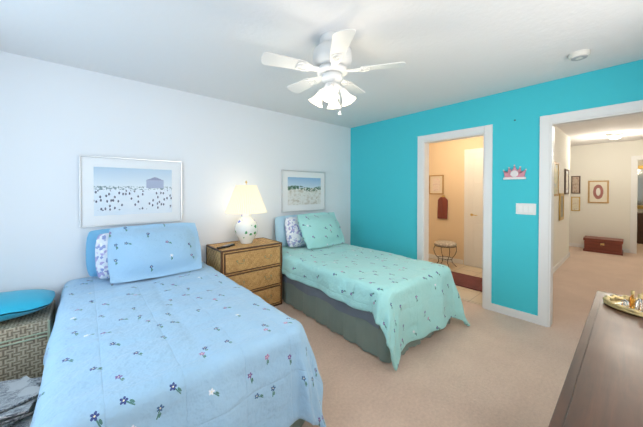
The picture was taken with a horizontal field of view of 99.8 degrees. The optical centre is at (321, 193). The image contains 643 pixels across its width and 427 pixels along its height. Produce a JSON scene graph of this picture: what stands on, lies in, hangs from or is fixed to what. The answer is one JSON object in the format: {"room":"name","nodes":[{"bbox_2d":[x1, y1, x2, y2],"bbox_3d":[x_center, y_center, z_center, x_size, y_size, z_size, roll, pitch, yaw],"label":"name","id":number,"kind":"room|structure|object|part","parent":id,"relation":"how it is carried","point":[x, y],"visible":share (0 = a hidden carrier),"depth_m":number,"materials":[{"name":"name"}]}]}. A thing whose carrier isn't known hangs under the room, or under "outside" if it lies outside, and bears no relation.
{"room":"bedroom","nodes":[
{"label":"bedroom","id":0,"kind":"room"},
{"bbox_2d":[0,51,350,310],"bbox_3d":[-1.231,0.099,3.275,4.730,2.440,0.120,-1,1,-41],"label":"wall","id":1,"kind":"structure","parent":0,"point":[56,120],"depth_m":2.57,"materials":[{"name":"white paint"}]},
{"bbox_2d":[79,155,181,227],"bbox_3d":[-1.824,-0.026,2.661,0.830,0.645,0.020,-1,1,-41],"label":"framed picture","id":2,"kind":"object","parent":1,"relation":"attached to","point":[114,191],"visible":0.98,"depth_m":2.62,"materials":[{"name":"silver metal"}]},
{"bbox_2d":[94,167,171,215],"bbox_3d":[-1.823,-0.026,2.660,0.632,0.447,0.002,-1,1,-41],"label":"art","id":3,"kind":"object","parent":2,"relation":"attached to","point":[118,191],"depth_m":2.64},
{"bbox_2d":[281,170,325,212],"bbox_3d":[-0.247,-0.042,4.032,0.810,0.600,0.020,-1,1,-41],"label":"landscape picture","id":4,"kind":"object","parent":1,"relation":"attached to","point":[301,191],"visible":1,"depth_m":4.00,"materials":[{"name":"silver metal"}]},
{"bbox_2d":[288,177,320,204],"bbox_3d":[-0.246,-0.042,4.031,0.612,0.402,0.002,-1,1,-41],"label":"art","id":5,"kind":"object","parent":4,"relation":"attached to","point":[301,190],"depth_m":4.02},
{"bbox_2d":[0,0,642,145],"bbox_3d":[3.071,-1.172,4.150,12.390,0.080,4.420,-1,1,-41],"label":"ceiling","id":6,"kind":"structure","parent":0,"point":[448,52],"depth_m":2.00,"materials":[{"name":"white paint"}]},
{"bbox_2d":[261,29,405,114],"bbox_3d":[0.051,-0.833,1.948,0.962,0.541,0.926,-1,1,-41],"label":"ceiling fan","id":7,"kind":"object","parent":6,"relation":"hanging from","point":[332,58],"visible":1,"depth_m":1.84,"materials":[{"name":"painted metal"},{"name":"painted wood"},{"name":"glass"}]},
{"bbox_3d":[0.076,-0.677,1.923,0.288,0.108,0.288,-1,1,-41],"label":"glass","id":8,"kind":"part","parent":7,"relation":"part of","materials":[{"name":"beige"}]},
{"bbox_2d":[568,49,590,60],"bbox_3d":[2.026,-1.085,2.129,0.130,0.042,0.130,-1,1,-41],"label":"smoke detector","id":9,"kind":"object","parent":6,"relation":"attached to","point":[578,55],"visible":1,"depth_m":2.10,"materials":[{"name":"white plastic"}]},
{"bbox_2d":[608,133,622,138],"bbox_3d":[5.651,-1.098,5.215,0.200,0.094,0.200,-1,1,-41],"label":"light","id":10,"kind":"object","parent":6,"relation":"attached to","point":[617,136],"visible":0.81,"depth_m":5.15,"materials":[{"name":"white glass"}]},
{"bbox_3d":[5.651,-1.083,5.215,0.180,0.065,0.180,-1,1,-41],"label":"glass","id":11,"kind":"part","parent":10,"relation":"part of","materials":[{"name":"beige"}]},
{"bbox_2d":[429,258,482,304],"bbox_3d":[2.033,1.303,4.346,1.700,0.006,1.910,-1,1,-41],"label":"floor","id":12,"kind":"structure","parent":0,"point":[470,295],"depth_m":4.37,"materials":[{"name":"beige tile"}]},
{"bbox_2d":[433,240,456,266],"bbox_3d":[2.205,1.071,4.830,0.370,0.457,0.370,-1,1,-41],"label":"vanity stool","id":13,"kind":"object","parent":12,"relation":"on","point":[445,244],"visible":0.94,"depth_m":4.74,"materials":[{"name":"beige fabric"}]},
{"bbox_2d":[451,271,481,291],"bbox_3d":[2.217,1.296,3.982,0.600,0.016,0.900,-1,1,-41],"label":"bath rug","id":14,"kind":"object","parent":12,"relation":"on","point":[467,281],"visible":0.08,"depth_m":3.99,"materials":[{"name":"red fabric"}]},
{"bbox_2d":[429,136,483,263],"bbox_3d":[2.613,0.077,5.050,0.120,2.440,2.244,-1,1,-41],"label":"wall","id":15,"kind":"structure","parent":0,"point":[446,159],"depth_m":5.14,"materials":[{"name":"beige paint"}]},
{"bbox_2d":[429,175,443,193],"bbox_3d":[2.261,-0.182,5.340,0.020,0.380,0.290,-1,1,-41],"label":"picture","id":16,"kind":"object","parent":15,"relation":"attached to","point":[436,184],"visible":1,"depth_m":5.33,"materials":[{"name":"brown wood"}]},
{"bbox_2d":[432,178,439,190],"bbox_3d":[2.260,-0.182,5.339,0.002,0.246,0.156,-1,1,-41],"label":"art","id":17,"kind":"object","parent":16,"relation":"attached to","point":[435,181],"depth_m":5.34},
{"bbox_2d":[437,195,447,218],"bbox_3d":[2.342,0.250,5.240,0.065,0.460,0.193,-1,1,-41],"label":"towel","id":18,"kind":"object","parent":15,"relation":"hanging from","point":[442,211],"visible":0.98,"depth_m":5.21,"materials":[{"name":"red fabric"}]},
{"bbox_2d":[429,254,462,263],"bbox_3d":[2.334,1.248,5.282,0.016,0.079,0.810,-1,1,-41],"label":"baseboard","id":19,"kind":"structure","parent":15,"relation":"attached to","point":[454,260],"depth_m":5.19,"materials":[{"name":"white wood"}]},
{"bbox_2d":[464,148,482,264],"bbox_3d":[2.908,0.247,4.609,0.016,2.099,0.910,-1,1,-41],"label":"door frame","id":20,"kind":"structure","parent":15,"relation":"attached to","point":[466,151],"depth_m":4.92,"materials":[{"name":"white wood"}]},
{"bbox_2d":[467,152,482,267],"bbox_3d":[2.877,0.282,4.583,0.085,2.018,0.760,-1,1,-41],"label":"bathroom door","id":21,"kind":"structure","parent":15,"relation":"in","point":[475,216],"depth_m":4.77,"materials":[{"name":"white wood"}]},
{"bbox_2d":[275,244,642,426],"bbox_3d":[3.071,1.338,4.181,12.390,0.060,4.420,-1,1,-41],"label":"floor carpet","id":22,"kind":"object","parent":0,"point":[487,368],"depth_m":2.11,"materials":[{"name":"beige carpet"}]},
{"bbox_2d":[0,375,41,426],"bbox_3d":[-1.968,1.263,1.505,0.678,0.171,0.536,-1,1,-41],"label":"newspapers","id":23,"kind":"object","parent":22,"relation":"on","point":[18,399],"visible":0.81,"depth_m":1.58,"materials":[{"name":"grey paper"}]},
{"bbox_2d":[0,289,55,381],"bbox_3d":[-2.376,1.027,1.852,0.792,0.620,0.497,-1,1,-41],"label":"wicker trunk","id":24,"kind":"object","parent":22,"relation":"on","point":[27,319],"visible":0.92,"depth_m":1.88,"materials":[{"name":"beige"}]},
{"bbox_2d":[0,289,54,321],"bbox_3d":[-2.376,0.803,1.858,0.780,0.173,0.440,-1,1,-41],"label":"cushion","id":25,"kind":"object","parent":24,"relation":"on","point":[32,305],"depth_m":1.94,"materials":[{"name":"blue fabric"}]},
{"bbox_2d":[30,223,325,426],"bbox_3d":[-1.098,0.813,1.899,1.267,1.046,2.107,-1,1,-41],"label":"bed","id":26,"kind":"object","parent":22,"relation":"on","point":[159,325],"visible":1,"depth_m":1.42,"materials":[{"name":"blue fabric"}]},
{"bbox_2d":[86,228,110,276],"bbox_3d":[-1.774,0.518,2.572,0.700,0.418,0.200,-1,1,-41],"label":"pillow","id":27,"kind":"object","parent":26,"relation":"on","point":[94,238],"depth_m":2.34,"materials":[{"name":"white fabric"}]},
{"bbox_2d":[206,237,281,306],"bbox_3d":[-0.885,0.950,3.163,0.734,0.742,0.484,-1,1,-41],"label":"nightstand","id":28,"kind":"object","parent":22,"relation":"on","point":[254,267],"visible":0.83,"depth_m":3.02,"materials":[{"name":"wicker"}]},
{"bbox_2d":[217,244,234,248],"bbox_3d":[-1.035,0.569,2.954,0.066,0.021,0.225,0,1,28],"label":"remote controls","id":29,"kind":"object","parent":28,"relation":"on","point":[225,246],"visible":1,"depth_m":2.92,"materials":[{"name":"black plastic"}]},
{"bbox_2d":[225,181,266,243],"bbox_3d":[-0.886,0.211,3.192,0.480,0.735,0.480,-1,1,-41],"label":"table lamp","id":30,"kind":"object","parent":28,"relation":"on","point":[246,201],"visible":1,"depth_m":3.07,"materials":[{"name":"ceramic"}]},
{"bbox_3d":[-0.886,0.058,3.191,0.480,0.322,0.480,-1,1,-41],"label":"lamp shade","id":31,"kind":"part","parent":30,"relation":"part of","materials":[{"name":"beige fabric"}]},
{"bbox_2d":[275,212,469,370],"bbox_3d":[0.346,0.798,3.146,1.240,1.046,2.118,-1,1,-39],"label":"bed","id":32,"kind":"object","parent":22,"relation":"on","point":[386,307],"visible":1,"depth_m":2.58,"materials":[{"name":"teal fabric"}]},
{"bbox_2d":[275,214,301,246],"bbox_3d":[-0.343,0.502,3.817,0.700,0.418,0.179,-1,1,-39],"label":"pillow","id":33,"kind":"object","parent":32,"relation":"on","point":[281,222],"depth_m":3.61,"materials":[{"name":"white fabric"}]},
{"bbox_2d":[548,291,642,426],"bbox_3d":[1.219,0.949,0.872,1.380,0.800,0.558,-1,1,-41],"label":"dresser","id":34,"kind":"object","parent":22,"relation":"on","point":[602,385],"visible":1,"depth_m":0.82,"materials":[{"name":"brown wood"}]},
{"bbox_2d":[603,290,642,317],"bbox_3d":[1.550,0.502,1.218,0.272,0.082,0.396,-1,1,-41],"label":"tray","id":35,"kind":"object","parent":34,"relation":"on","point":[632,304],"visible":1,"depth_m":1.28,"materials":[{"name":"gold metal"}]},
{"bbox_2d":[583,236,623,255],"bbox_3d":[6.260,1.135,6.024,0.454,0.300,0.600,-1,1,-41],"label":"dresser","id":36,"kind":"object","parent":22,"relation":"on","point":[605,245],"visible":1,"depth_m":5.89,"materials":[{"name":"brown wood"}]},
{"bbox_2d":[637,212,642,243],"bbox_3d":[8.423,0.883,6.928,0.440,0.780,1.290,-1,1,-41],"label":"base cabinet","id":37,"kind":"object","parent":22,"relation":"on","point":[639,227],"depth_m":6.93,"materials":[{"name":"brown wood"}]},
{"bbox_2d":[350,59,642,315],"bbox_3d":[1.920,0.100,3.165,0.120,2.440,4.180,-1,1,-41],"label":"wall","id":38,"kind":"structure","parent":0,"point":[383,190],"depth_m":3.01,"materials":[{"name":"teal paint"}]},
{"bbox_2d":[491,303,537,323],"bbox_3d":[2.063,1.281,2.913,0.013,0.085,0.420,-1,1,-41],"label":"baseboard","id":39,"kind":"structure","parent":38,"relation":"attached to","point":[525,316],"depth_m":2.89,"materials":[{"name":"white wood"}]},
{"bbox_2d":[503,165,526,179],"bbox_3d":[2.059,-0.235,2.891,0.020,0.157,0.216,-1,1,-41],"label":"wall decoration","id":40,"kind":"object","parent":38,"relation":"attached to","point":[514,173],"visible":1,"depth_m":2.88,"materials":[{"name":"pink"}]},
{"bbox_2d":[516,203,535,214],"bbox_3d":[2.130,0.157,2.825,0.008,0.116,0.172,-1,1,-41],"label":"switch plate","id":41,"kind":"object","parent":38,"relation":"attached to","point":[526,208],"visible":1,"depth_m":2.82,"materials":[{"name":"white plastic"}]},
{"bbox_2d":[553,126,572,266],"bbox_3d":[3.592,0.086,4.338,3.936,2.440,0.116,-1,1,-41],"label":"wall","id":42,"kind":"structure","parent":0,"point":[563,152],"depth_m":4.99,"materials":[{"name":"white paint"}]},
{"bbox_2d":[554,161,558,195],"bbox_3d":[3.879,-0.246,4.489,0.500,0.560,0.020,-1,1,-41],"label":"framed picture","id":43,"kind":"object","parent":42,"relation":"attached to","point":[556,178],"visible":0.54,"depth_m":4.53,"materials":[{"name":"brown wood"}]},
{"bbox_2d":[554,164,557,193],"bbox_3d":[3.880,-0.246,4.488,0.430,0.490,0.002,-1,1,-41],"label":"art","id":44,"kind":"object","parent":43,"relation":"attached to","point":[555,165],"depth_m":4.50},
{"bbox_2d":[559,193,563,220],"bbox_3d":[4.332,0.229,4.889,0.400,0.480,0.020,-1,1,-41],"label":"framed picture","id":45,"kind":"object","parent":42,"relation":"attached to","point":[561,206],"visible":1,"depth_m":4.87,"materials":[{"name":"gold metal"}]},
{"bbox_2d":[561,196,562,216],"bbox_3d":[4.332,0.229,4.888,0.300,0.380,0.002,-1,1,-41],"label":"art","id":46,"kind":"object","parent":45,"relation":"attached to","point":[561,196],"depth_m":4.91},
{"bbox_2d":[553,252,569,272],"bbox_3d":[3.645,1.264,4.315,3.933,0.085,0.013,-1,1,-41],"label":"baseboard","id":47,"kind":"structure","parent":42,"relation":"attached to","point":[567,256],"depth_m":4.88,"materials":[{"name":"white wood"}]},
{"bbox_2d":[564,169,568,193],"bbox_3d":[4.762,-0.236,5.257,0.420,0.480,0.020,-1,1,-41],"label":"framed picture","id":48,"kind":"object","parent":42,"relation":"attached to","point":[566,183],"visible":1,"depth_m":5.21,"materials":[{"name":"brown"}]},
{"bbox_2d":[566,173,567,189],"bbox_3d":[4.763,-0.236,5.256,0.260,0.320,0.002,-1,1,-41],"label":"art","id":49,"kind":"object","parent":48,"relation":"attached to","point":[566,173],"depth_m":5.25},
{"bbox_2d":[569,140,642,248],"bbox_3d":[6.614,0.064,6.087,0.120,2.440,2.430,-1,1,-41],"label":"wall","id":50,"kind":"structure","parent":0,"point":[611,162],"depth_m":6.17,"materials":[{"name":"white paint"}]},
{"bbox_2d":[571,197,579,210],"bbox_3d":[6.129,0.238,6.536,0.020,0.340,0.160,-1,1,-41],"label":"framed picture","id":51,"kind":"object","parent":50,"relation":"attached to","point":[575,203],"visible":1,"depth_m":6.54,"materials":[{"name":"gold metal"}]},
{"bbox_2d":[572,198,578,209],"bbox_3d":[6.128,0.238,6.535,0.002,0.300,0.120,-1,1,-41],"label":"art","id":52,"kind":"object","parent":51,"relation":"attached to","point":[575,201],"depth_m":6.54},
{"bbox_2d":[571,176,580,193],"bbox_3d":[6.129,-0.222,6.530,0.020,0.420,0.160,-1,1,-41],"label":"framed picture","id":53,"kind":"object","parent":50,"relation":"attached to","point":[575,184],"visible":0.94,"depth_m":6.53,"materials":[{"name":"brown"}]},
{"bbox_2d":[572,177,578,192],"bbox_3d":[6.128,-0.222,6.529,0.002,0.380,0.120,-1,1,-41],"label":"art","id":54,"kind":"object","parent":53,"relation":"attached to","point":[575,180],"depth_m":6.53},
{"bbox_2d":[588,180,608,202],"bbox_3d":[6.379,-0.048,6.245,0.020,0.520,0.340,-1,1,-41],"label":"framed picture","id":55,"kind":"object","parent":50,"relation":"attached to","point":[598,191],"visible":1,"depth_m":6.24,"materials":[{"name":"brown wood"}]},
{"bbox_2d":[569,243,629,252],"bbox_3d":[6.229,1.237,6.443,0.013,0.085,1.450,-1,1,-41],"label":"baseboard","id":56,"kind":"structure","parent":50,"relation":"attached to","point":[570,244],"depth_m":6.46,"materials":[{"name":"white wood"}]},
{"bbox_2d":[630,155,642,253],"bbox_3d":[7.072,0.238,5.552,0.138,2.105,0.970,-1,1,-41],"label":"door frame","id":57,"kind":"structure","parent":50,"relation":"attached to","point":[633,213],"depth_m":5.84,"materials":[{"name":"white wood"}]},
{"bbox_2d":[637,165,642,208],"bbox_3d":[8.602,-0.178,7.024,0.040,1.150,0.800,-1,1,-41],"label":"mirror","id":58,"kind":"object","parent":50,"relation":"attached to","point":[640,206],"depth_m":7.18,"materials":[{"name":"gold metal"}]},
{"bbox_2d":[637,169,642,205],"bbox_3d":[8.601,-0.178,7.023,0.002,0.970,0.620,-1,1,-41],"label":"mirror glass","id":59,"kind":"object","parent":58,"relation":"attached to","point":[640,189],"depth_m":7.18,"materials":[{"name":"clear glass"}]}
]}

